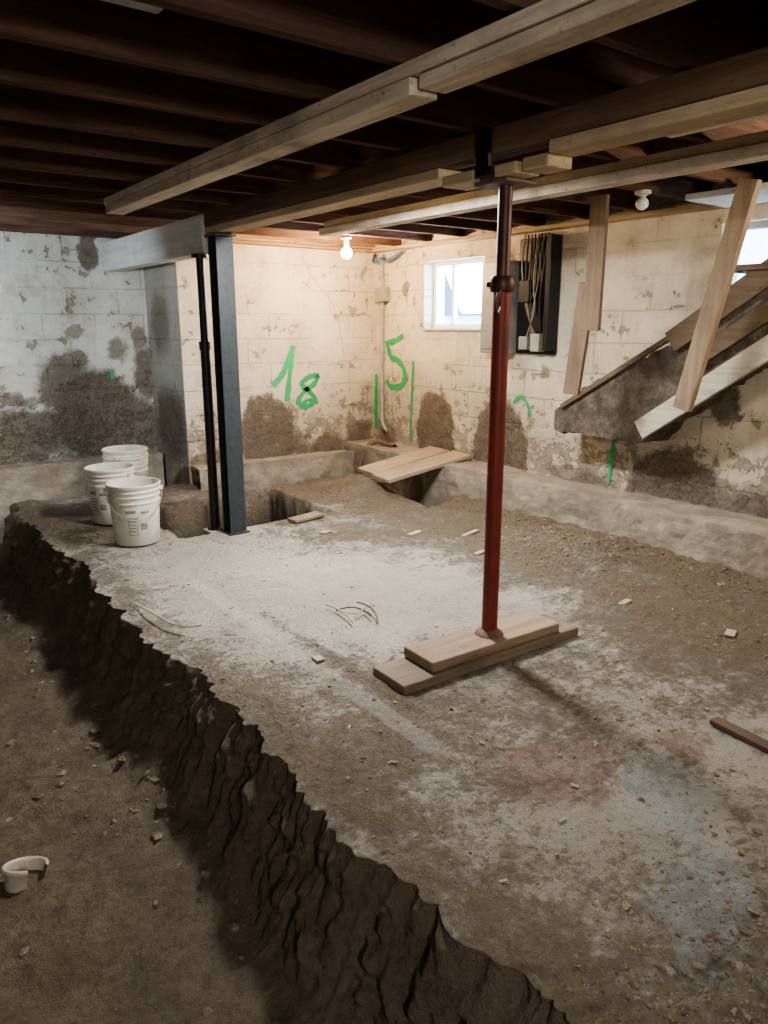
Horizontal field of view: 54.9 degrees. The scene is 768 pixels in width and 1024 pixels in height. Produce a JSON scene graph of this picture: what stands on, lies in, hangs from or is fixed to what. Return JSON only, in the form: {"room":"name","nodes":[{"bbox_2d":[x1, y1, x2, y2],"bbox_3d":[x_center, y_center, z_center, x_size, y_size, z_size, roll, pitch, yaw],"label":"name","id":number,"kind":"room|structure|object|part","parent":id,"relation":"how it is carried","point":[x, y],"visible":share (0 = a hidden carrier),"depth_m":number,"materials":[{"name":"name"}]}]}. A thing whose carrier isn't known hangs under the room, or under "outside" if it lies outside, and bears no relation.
{"room":"construction site","nodes":[
{"label":"construction site","id":0,"kind":"room"},
{"bbox_2d":[0,224,133,238],"bbox_3d":[-3.535,-1.948,4.611,4.260,0.226,0.040,-10,17,-35],"label":"joist","id":1,"kind":"object","parent":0,"point":[3,227],"depth_m":5.44,"materials":[{"name":"brown wood"}]},
{"bbox_2d":[0,216,153,233],"bbox_3d":[-3.298,-1.869,4.298,4.260,0.224,0.040,-10,17,-35],"label":"joist","id":2,"kind":"object","parent":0,"point":[8,220],"depth_m":5.11,"materials":[{"name":"brown wood"}]},
{"bbox_2d":[0,231,156,464],"bbox_3d":[-3.912,-0.853,5.204,4.515,2.900,0.300,-10,17,-35],"label":"wall","id":3,"kind":"structure","parent":0,"point":[66,321],"depth_m":5.94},
{"bbox_2d":[102,214,208,271],"bbox_3d":[-1.626,-1.859,5.202,0.110,0.217,1.990,-10,17,-35],"label":"header timber","id":4,"kind":"object","parent":3,"relation":"attached to","point":[174,241],"visible":0.75,"depth_m":4.99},
{"bbox_2d":[143,262,190,485],"bbox_3d":[-1.788,-1.080,6.104,0.007,2.900,0.718,-10,17,-35],"label":"wall","id":5,"kind":"structure","parent":0,"point":[161,286],"depth_m":6.06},
{"bbox_2d":[176,237,373,484],"bbox_3d":[-1.037,-1.261,6.818,2.080,2.900,1.020,-10,17,-35],"label":"wall","id":6,"kind":"structure","parent":0,"point":[280,305],"depth_m":6.31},
{"bbox_2d":[233,234,375,252],"bbox_3d":[-0.794,-2.293,6.024,1.800,0.250,0.100,-10,17,-35],"label":"plate","id":7,"kind":"object","parent":6,"relation":"on","point":[245,242],"visible":0.28,"depth_m":6.11,"materials":[{"name":"brown wood"}]},
{"bbox_2d":[300,249,402,473],"bbox_3d":[-0.258,-1.304,6.568,0.854,1.916,0.416,1,14,5],"label":"conduit","id":8,"kind":"object","parent":6,"relation":"attached to","point":[382,294],"visible":0.99,"depth_m":6.58,"materials":[{"name":"plastic"}]},
{"bbox_3d":[-0.519,-1.734,6.423,0.446,1.011,0.007,-10,17,-35],"label":"white cord","id":9,"kind":"part","parent":8,"relation":"part of","materials":[{"name":"white plastic"}]},
{"bbox_2d":[0,474,767,1023],"bbox_3d":[-0.487,0.896,2.418,5.830,0.637,8.800,-10,17,-35],"label":"floor","id":10,"kind":"structure","parent":0,"point":[339,929],"depth_m":2.42,"materials":[{"name":"concrete"}]},
{"bbox_2d":[0,856,48,892],"bbox_3d":[-1.155,1.161,2.327,0.127,0.122,0.194,8,16,28],"label":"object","id":11,"kind":"object","parent":10,"relation":"on","point":[14,873],"visible":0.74,"depth_m":2.35,"materials":[{"name":"plastic"}]},
{"bbox_2d":[0,450,164,543],"bbox_3d":[-3.664,0.131,5.309,4.230,0.741,0.215,-10,17,-35],"label":"footing","id":12,"kind":"object","parent":10,"relation":"on","point":[65,478],"visible":0.38,"depth_m":5.86,"materials":[{"name":"concrete"}]},
{"bbox_2d":[84,462,134,524],"bbox_3d":[-1.833,-0.125,4.977,0.324,0.370,0.324,-5,15,-20],"label":"plastic bucket","id":13,"kind":"object","parent":10,"relation":"on","point":[97,475],"visible":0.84,"depth_m":4.87,"materials":[{"name":"plastic"}]},
{"bbox_3d":[-1.861,-0.165,4.891,0.329,0.163,0.168,5,15,20],"label":"bail handle","id":14,"kind":"part","parent":13,"relation":"part of","materials":[{"name":"plastic"}]},
{"bbox_2d":[101,445,150,476],"bbox_3d":[-1.864,-0.258,5.380,0.325,0.420,0.324,12,19,40],"label":"plastic bucket","id":15,"kind":"object","parent":10,"relation":"on","point":[137,455],"visible":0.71,"depth_m":5.27,"materials":[{"name":"plastic"}]},
{"bbox_2d":[103,477,162,546],"bbox_3d":[-1.517,-0.003,4.516,0.344,0.370,0.326,-6,15,-21],"label":"plastic bucket","id":16,"kind":"object","parent":10,"relation":"on","point":[134,502],"visible":1,"depth_m":4.42,"materials":[{"name":"plastic"}]},
{"bbox_3d":[-1.488,-0.043,4.430,0.329,0.163,0.168,-6,15,-21],"label":"bail handle","id":17,"kind":"part","parent":16,"relation":"part of","materials":[{"name":"plastic"}]},
{"bbox_2d":[0,588,290,1023],"bbox_3d":[-1.859,0.931,3.180,1.245,0.149,5.022,-10,17,-35],"label":"clod","id":18,"kind":"object","parent":10,"relation":"on","point":[233,926],"visible":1,"depth_m":2.64,"materials":[{"name":"brown soil"}]},
{"bbox_2d":[191,253,223,534],"bbox_3d":[-1.106,-0.507,4.710,0.130,2.152,0.130,-10,17,-35],"label":"post","id":19,"kind":"object","parent":10,"relation":"on","point":[204,344],"visible":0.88,"depth_m":4.64,"materials":[{"name":"metal"}]},
{"bbox_2d":[221,529,249,535],"bbox_3d":[-0.964,0.125,4.792,0.140,0.017,0.140,-10,17,-35],"label":"base plate","id":20,"kind":"object","parent":10,"relation":"on","point":[227,531],"visible":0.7,"depth_m":4.75,"materials":[{"name":"metal"}]},
{"bbox_2d":[208,236,245,532],"bbox_3d":[-0.964,-0.749,4.571,0.110,1.790,0.110,-10,17,-35],"label":"h-section","id":21,"kind":"object","parent":20,"relation":"on","point":[220,248],"visible":1,"depth_m":4.53,"materials":[{"name":"metal"}]},
{"bbox_2d":[204,233,235,237],"bbox_3d":[-0.964,-1.624,4.349,0.140,0.015,0.140,-10,17,-35],"label":"plate","id":22,"kind":"object","parent":21,"relation":"on","point":[212,235],"visible":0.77,"depth_m":4.30,"materials":[{"name":"metal"}]},
{"bbox_2d":[205,168,460,233],"bbox_3d":[-0.383,-1.464,3.582,0.120,0.036,2.130,-10,17,-35],"label":"wooden beam","id":23,"kind":"object","parent":22,"relation":"on","point":[430,179],"visible":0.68,"depth_m":3.27,"materials":[{"name":"brown wood"}]},
{"bbox_2d":[135,602,377,627],"bbox_3d":[-0.604,0.465,3.338,1.157,0.048,0.335,0,14,1],"label":"debris","id":24,"kind":"object","parent":10,"relation":"on","point":[366,605],"visible":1,"depth_m":3.38,"materials":[{"name":"brown wood"}]},
{"bbox_2d":[193,449,353,494],"bbox_3d":[-0.915,-0.129,6.418,1.470,0.700,0.195,-10,17,-35],"label":"footing","id":25,"kind":"object","parent":10,"relation":"on","point":[270,472],"visible":0.34,"depth_m":6.35,"materials":[{"name":"concrete"}]},
{"bbox_2d":[287,511,324,522],"bbox_3d":[-0.533,0.035,5.070,0.100,0.025,0.254,14,20,43],"label":"board","id":26,"kind":"object","parent":10,"relation":"on","point":[312,515],"visible":1,"depth_m":5.05,"materials":[{"name":"beige wood"}]},
{"bbox_2d":[36,474,767,1023],"bbox_3d":[0.330,0.333,3.692,2.782,0.167,5.656,-10,17,-35],"label":"rubble","id":27,"kind":"object","parent":10,"relation":"on","point":[750,975],"visible":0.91,"depth_m":2.19,"materials":[{"name":"brown stone"}]},
{"bbox_2d":[90,492,762,882],"bbox_3d":[0.175,0.309,3.932,2.492,0.073,4.001,-10,17,-35],"label":"chips","id":28,"kind":"object","parent":10,"relation":"on","point":[729,632],"visible":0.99,"depth_m":3.20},
{"bbox_2d":[373,610,577,694],"bbox_3d":[0.396,0.540,2.995,0.943,0.084,0.217,-10,17,-35],"label":"wooden planks","id":29,"kind":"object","parent":10,"relation":"on","point":[431,662],"depth_m":2.89,"materials":[{"name":"beige wood"}]},
{"bbox_2d":[442,127,571,638],"bbox_3d":[0.424,-0.399,2.754,0.200,1.857,0.480,-10,17,-35],"label":"post","id":30,"kind":"object","parent":29,"relation":"on","point":[507,177],"visible":1,"depth_m":2.69,"materials":[{"name":"metal"}]},
{"bbox_3d":[0.422,-0.820,2.672,0.125,0.018,0.020,-10,17,-35],"label":"collar handle","id":31,"kind":"part","parent":30,"relation":"part of","materials":[{"name":"brown metal"}]},
{"bbox_3d":[0.428,-1.167,2.589,0.160,0.048,0.160,-10,17,-35],"label":"head plate","id":32,"kind":"part","parent":30,"relation":"part of","materials":[{"name":"red metal"}]},
{"bbox_2d":[549,84,767,156],"bbox_3d":[1.751,-0.751,0.766,0.120,0.036,4.020,-10,17,-35],"label":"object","id":33,"kind":"object","parent":30,"relation":"on","point":[752,102],"visible":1,"depth_m":2.01,"materials":[{"name":"brown wood"}]},
{"bbox_2d":[204,46,767,226],"bbox_3d":[0.954,-1.071,1.783,0.095,0.082,6.680,-10,17,-35],"label":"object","id":34,"kind":"structure","parent":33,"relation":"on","point":[748,70],"depth_m":2.32,"materials":[{"name":"brown wood"}]},
{"bbox_2d":[0,206,401,245],"bbox_3d":[-2.320,-1.925,4.513,6.100,0.221,0.040,-10,17,-35],"label":"joist","id":35,"kind":"object","parent":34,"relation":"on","point":[4,210],"depth_m":4.99,"materials":[{"name":"brown wood"}]},
{"bbox_2d":[0,195,431,240],"bbox_3d":[-2.083,-1.848,4.200,6.100,0.218,0.040,-10,17,-35],"label":"joist","id":36,"kind":"object","parent":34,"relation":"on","point":[5,200],"depth_m":4.65,"materials":[{"name":"brown wood"}]},
{"bbox_2d":[0,182,465,236],"bbox_3d":[-1.846,-1.769,3.887,6.100,0.216,0.040,-10,17,-35],"label":"joist","id":37,"kind":"object","parent":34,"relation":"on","point":[10,189],"depth_m":4.31,"materials":[{"name":"brown wood"}]},
{"bbox_2d":[0,167,496,231],"bbox_3d":[-1.609,-1.690,3.575,6.100,0.218,0.040,-10,17,-35],"label":"joist","id":38,"kind":"object","parent":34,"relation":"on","point":[8,175],"depth_m":3.94,"materials":[{"name":"brown wood"}]},
{"bbox_2d":[0,145,545,225],"bbox_3d":[-1.373,-1.608,3.263,6.100,0.222,0.040,-10,17,-35],"label":"joist","id":39,"kind":"object","parent":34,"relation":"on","point":[10,157],"depth_m":3.43,"materials":[{"name":"brown wood"}]},
{"bbox_2d":[0,120,589,218],"bbox_3d":[-1.136,-1.533,2.950,6.100,0.216,0.040,-10,17,-35],"label":"joist","id":40,"kind":"object","parent":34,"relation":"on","point":[12,134],"depth_m":3.07,"materials":[{"name":"brown wood"}]},
{"bbox_2d":[0,84,648,211],"bbox_3d":[-0.899,-1.453,2.637,6.100,0.217,0.040,-10,17,-35],"label":"joist","id":41,"kind":"object","parent":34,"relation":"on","point":[17,104],"depth_m":2.69,"materials":[{"name":"brown wood"}]},
{"bbox_2d":[0,38,712,199],"bbox_3d":[-0.662,-1.375,2.324,6.100,0.214,0.040,-10,17,-35],"label":"joist","id":42,"kind":"object","parent":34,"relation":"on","point":[24,65],"depth_m":2.35,"materials":[{"name":"brown wood"}]},
{"bbox_2d":[0,0,767,185],"bbox_3d":[-0.425,-1.293,2.013,6.100,0.221,0.040,-10,17,-35],"label":"joist","id":43,"kind":"object","parent":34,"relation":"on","point":[167,40],"depth_m":2.02,"materials":[{"name":"brown wood"}]},
{"bbox_2d":[132,0,767,143],"bbox_3d":[-0.189,-1.211,1.701,6.100,0.226,0.040,-10,17,-35],"label":"joist","id":44,"kind":"object","parent":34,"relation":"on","point":[389,32],"depth_m":1.89,"materials":[{"name":"brown wood"}]},
{"bbox_2d":[473,0,767,70],"bbox_3d":[0.048,-1.136,1.387,6.100,0.219,0.040,-10,17,-35],"label":"joist","id":45,"kind":"object","parent":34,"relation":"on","point":[697,33],"depth_m":1.91,"materials":[{"name":"brown wood"}]},
{"bbox_2d":[344,438,767,578],"bbox_3d":[2.148,0.484,3.868,0.337,0.764,8.070,-10,17,-35],"label":"footing","id":46,"kind":"object","parent":10,"relation":"on","point":[737,541],"visible":0.37,"depth_m":4.61,"materials":[{"name":"concrete"}]},
{"bbox_2d":[357,446,471,482],"bbox_3d":[0.225,-0.391,5.929,0.786,0.150,0.534,-9,17,-31],"label":"planks","id":47,"kind":"object","parent":46,"relation":"on","point":[429,458],"visible":1,"depth_m":5.87,"materials":[{"name":"beige wood"}]},
{"bbox_2d":[709,716,767,752],"bbox_3d":[1.225,0.747,2.301,0.045,0.020,0.452,-8,16,-30],"label":"plank","id":48,"kind":"object","parent":10,"relation":"on","point":[726,726],"visible":1,"depth_m":2.40,"materials":[{"name":"brown wood"}]},
{"bbox_2d":[373,182,767,519],"bbox_3d":[2.441,-0.472,3.701,0.220,2.900,8.280,-10,17,-35],"label":"wall","id":49,"kind":"structure","parent":0,"point":[658,270],"depth_m":4.88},
{"bbox_2d":[110,333,614,483],"bbox_3d":[-0.121,-0.991,6.130,4.080,0.955,1.449,6,15,21],"label":"graffiti","id":50,"kind":"object","parent":49,"relation":"attached to","point":[288,364],"visible":0.98,"depth_m":6.46,"materials":[{"name":"paint"}]},
{"bbox_2d":[421,328,480,330],"bbox_3d":[0.576,-1.469,5.946,0.120,0.016,0.730,-10,17,-35],"label":"window sill","id":51,"kind":"structure","parent":49,"relation":"attached to","point":[475,329],"depth_m":5.89,"materials":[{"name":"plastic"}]},
{"bbox_2d":[433,258,484,327],"bbox_3d":[0.648,-1.743,5.931,0.060,0.530,0.710,-10,17,-35],"label":"window","id":52,"kind":"structure","parent":49,"relation":"in","point":[457,283],"depth_m":5.98,"materials":[{"name":"glass"}]},
{"bbox_2d":[480,232,562,354],"bbox_3d":[0.949,-1.527,5.215,0.139,0.801,0.650,-10,17,-35],"label":"electrical panel","id":53,"kind":"object","parent":49,"relation":"attached to","point":[534,301],"visible":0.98,"depth_m":5.13,"materials":[{"name":"grey metal"}]},
{"bbox_3d":[0.792,-1.473,5.354,0.010,0.570,0.230,-10,17,-35],"label":"panel door","id":54,"kind":"part","parent":53,"relation":"part of","materials":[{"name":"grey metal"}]},
{"bbox_2d":[372,202,767,252],"bbox_3d":[2.259,-1.512,3.415,0.100,0.027,7.860,-10,17,-35],"label":"plate","id":55,"kind":"object","parent":49,"relation":"on","point":[695,207],"depth_m":4.82,"materials":[{"name":"brown wood"}]},
{"bbox_2d":[731,221,767,284],"bbox_3d":[2.078,-1.358,4.021,0.060,0.420,0.400,-10,17,-35],"label":"window","id":56,"kind":"structure","parent":49,"relation":"in","point":[754,250],"depth_m":4.05,"materials":[{"name":"glass"}]},
{"bbox_3d":[-0.388,-1.461,1.961,6.650,0.130,9.300,-10,17,-35],"label":"ceiling","id":57,"kind":"structure","parent":0,"visible":0},
{"bbox_2d":[101,0,163,13],"bbox_3d":[-0.530,-1.177,1.544,0.140,0.195,0.095,-10,17,-35],"label":"air duct","id":58,"kind":"object","parent":57,"relation":"attached to","point":[128,3],"visible":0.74,"depth_m":1.59,"materials":[{"name":"grey metal"}]},
{"bbox_2d":[341,236,351,258],"bbox_3d":[-0.285,-2.011,5.624,0.080,0.160,0.080,-10,17,-35],"label":"light bulb","id":59,"kind":"object","parent":57,"relation":"attached to","point":[346,252],"visible":1,"depth_m":5.60,"materials":[{"name":"glass"}]},
{"bbox_2d":[341,236,351,247],"bbox_3d":[-0.285,-2.050,5.614,0.080,0.080,0.080,-10,17,-35],"label":"socket","id":60,"kind":"object","parent":59,"relation":"attached to","point":[346,238],"depth_m":5.60,"materials":[{"name":"ceramic"}]},
{"bbox_3d":[-0.285,-1.977,5.632,0.080,0.090,0.080,-10,17,-35],"label":"glass globe","id":61,"kind":"part","parent":59,"relation":"part of","materials":[{"name":"white glass"}]},
{"bbox_2d":[103,0,596,205],"bbox_3d":[0.495,-0.986,1.355,0.090,0.036,6.520,-10,17,-35],"label":"wooden beam","id":62,"kind":"structure","parent":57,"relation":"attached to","point":[543,11],"depth_m":1.87,"materials":[{"name":"brown wood"}]},
{"bbox_2d":[105,77,436,214],"bbox_3d":[-0.656,-1.329,2.878,0.092,0.041,2.560,-10,17,-35],"label":"lower ply","id":63,"kind":"object","parent":62,"relation":"attached to","point":[401,96],"visible":0.86,"depth_m":2.35,"materials":[{"name":"brown wood"}]},
{"bbox_2d":[419,0,696,93],"bbox_3d":[1.276,-0.693,0.344,0.088,0.031,3.900,-10,17,-35],"label":"lower ply","id":64,"kind":"object","parent":62,"relation":"attached to","point":[598,18],"visible":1,"depth_m":1.55,"materials":[{"name":"brown wood"}]},
{"bbox_2d":[319,142,767,236],"bbox_3d":[1.581,-1.161,2.216,0.090,0.043,6.650,-10,17,-35],"label":"wooden beam","id":65,"kind":"structure","parent":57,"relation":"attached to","point":[754,153],"depth_m":3.13,"materials":[{"name":"beige wood"}]},
{"bbox_2d":[324,130,767,226],"bbox_3d":[1.596,-1.197,2.186,0.070,0.036,6.600,-10,17,-35],"label":"rear ply","id":66,"kind":"object","parent":57,"relation":"attached to","point":[758,137],"visible":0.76,"depth_m":3.07,"materials":[{"name":"brown wood"}]},
{"bbox_2d":[563,194,609,395],"bbox_3d":[1.092,-1.145,3.997,0.092,1.031,0.250,-5,15,-17],"label":"boards","id":67,"kind":"object","parent":57,"relation":"hanging from","point":[588,308],"visible":1,"depth_m":3.91,"materials":[{"name":"brown wood"}]},
{"bbox_2d":[532,137,700,178],"bbox_3d":[1.008,-1.613,3.256,0.378,0.170,2.896,-5,15,-18],"label":"joist blocking","id":68,"kind":"object","parent":57,"relation":"attached to","point":[662,144],"visible":0.02,"depth_m":3.03,"materials":[{"name":"brown wood"}]},
{"bbox_2d":[634,189,651,210],"bbox_3d":[1.296,-1.562,3.709,0.080,0.092,0.080,-10,17,-35],"label":"light bulb","id":69,"kind":"object","parent":57,"relation":"attached to","point":[642,203],"visible":1,"depth_m":3.69,"materials":[{"name":"glass"}]},
{"bbox_3d":[1.296,-1.552,3.712,0.064,0.072,0.064,-10,17,-35],"label":"glass globe","id":70,"kind":"part","parent":69,"relation":"part of","materials":[{"name":"glass"}]},
{"bbox_2d":[634,189,651,196],"bbox_3d":[1.296,-1.593,3.702,0.080,0.028,0.080,-10,17,-35],"label":"socket","id":71,"kind":"object","parent":69,"relation":"attached to","point":[644,192],"depth_m":3.68,"materials":[{"name":"ceramic"}]},
{"bbox_2d":[554,258,767,443],"bbox_3d":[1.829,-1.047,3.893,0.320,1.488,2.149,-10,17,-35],"label":"staircase","id":72,"kind":"structure","parent":57,"relation":"hanging from","point":[633,402],"depth_m":4.12,"materials":[{"name":"brown wood"}]},
{"bbox_2d":[665,114,767,137],"bbox_3d":[1.707,-0.949,1.284,0.100,0.040,2.760,-10,17,-35],"label":"board","id":73,"kind":"object","parent":57,"relation":"attached to","point":[763,115],"visible":0.2,"depth_m":2.25,"materials":[{"name":"brown wood"}]},
{"bbox_2d":[673,178,761,411],"bbox_3d":[1.603,-1.024,3.588,0.040,1.084,0.319,-10,17,-35],"label":"board","id":74,"kind":"object","parent":57,"relation":"attached to","point":[747,189],"visible":1,"depth_m":3.55,"materials":[{"name":"brown wood"}]},
{"bbox_2d":[685,182,767,206],"bbox_3d":[2.097,-1.446,3.207,0.380,0.030,1.500,-10,17,-35],"label":"trim board","id":75,"kind":"object","parent":57,"relation":"attached to","point":[720,197],"visible":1,"depth_m":3.62,"materials":[{"name":"white wood"}]}
]}

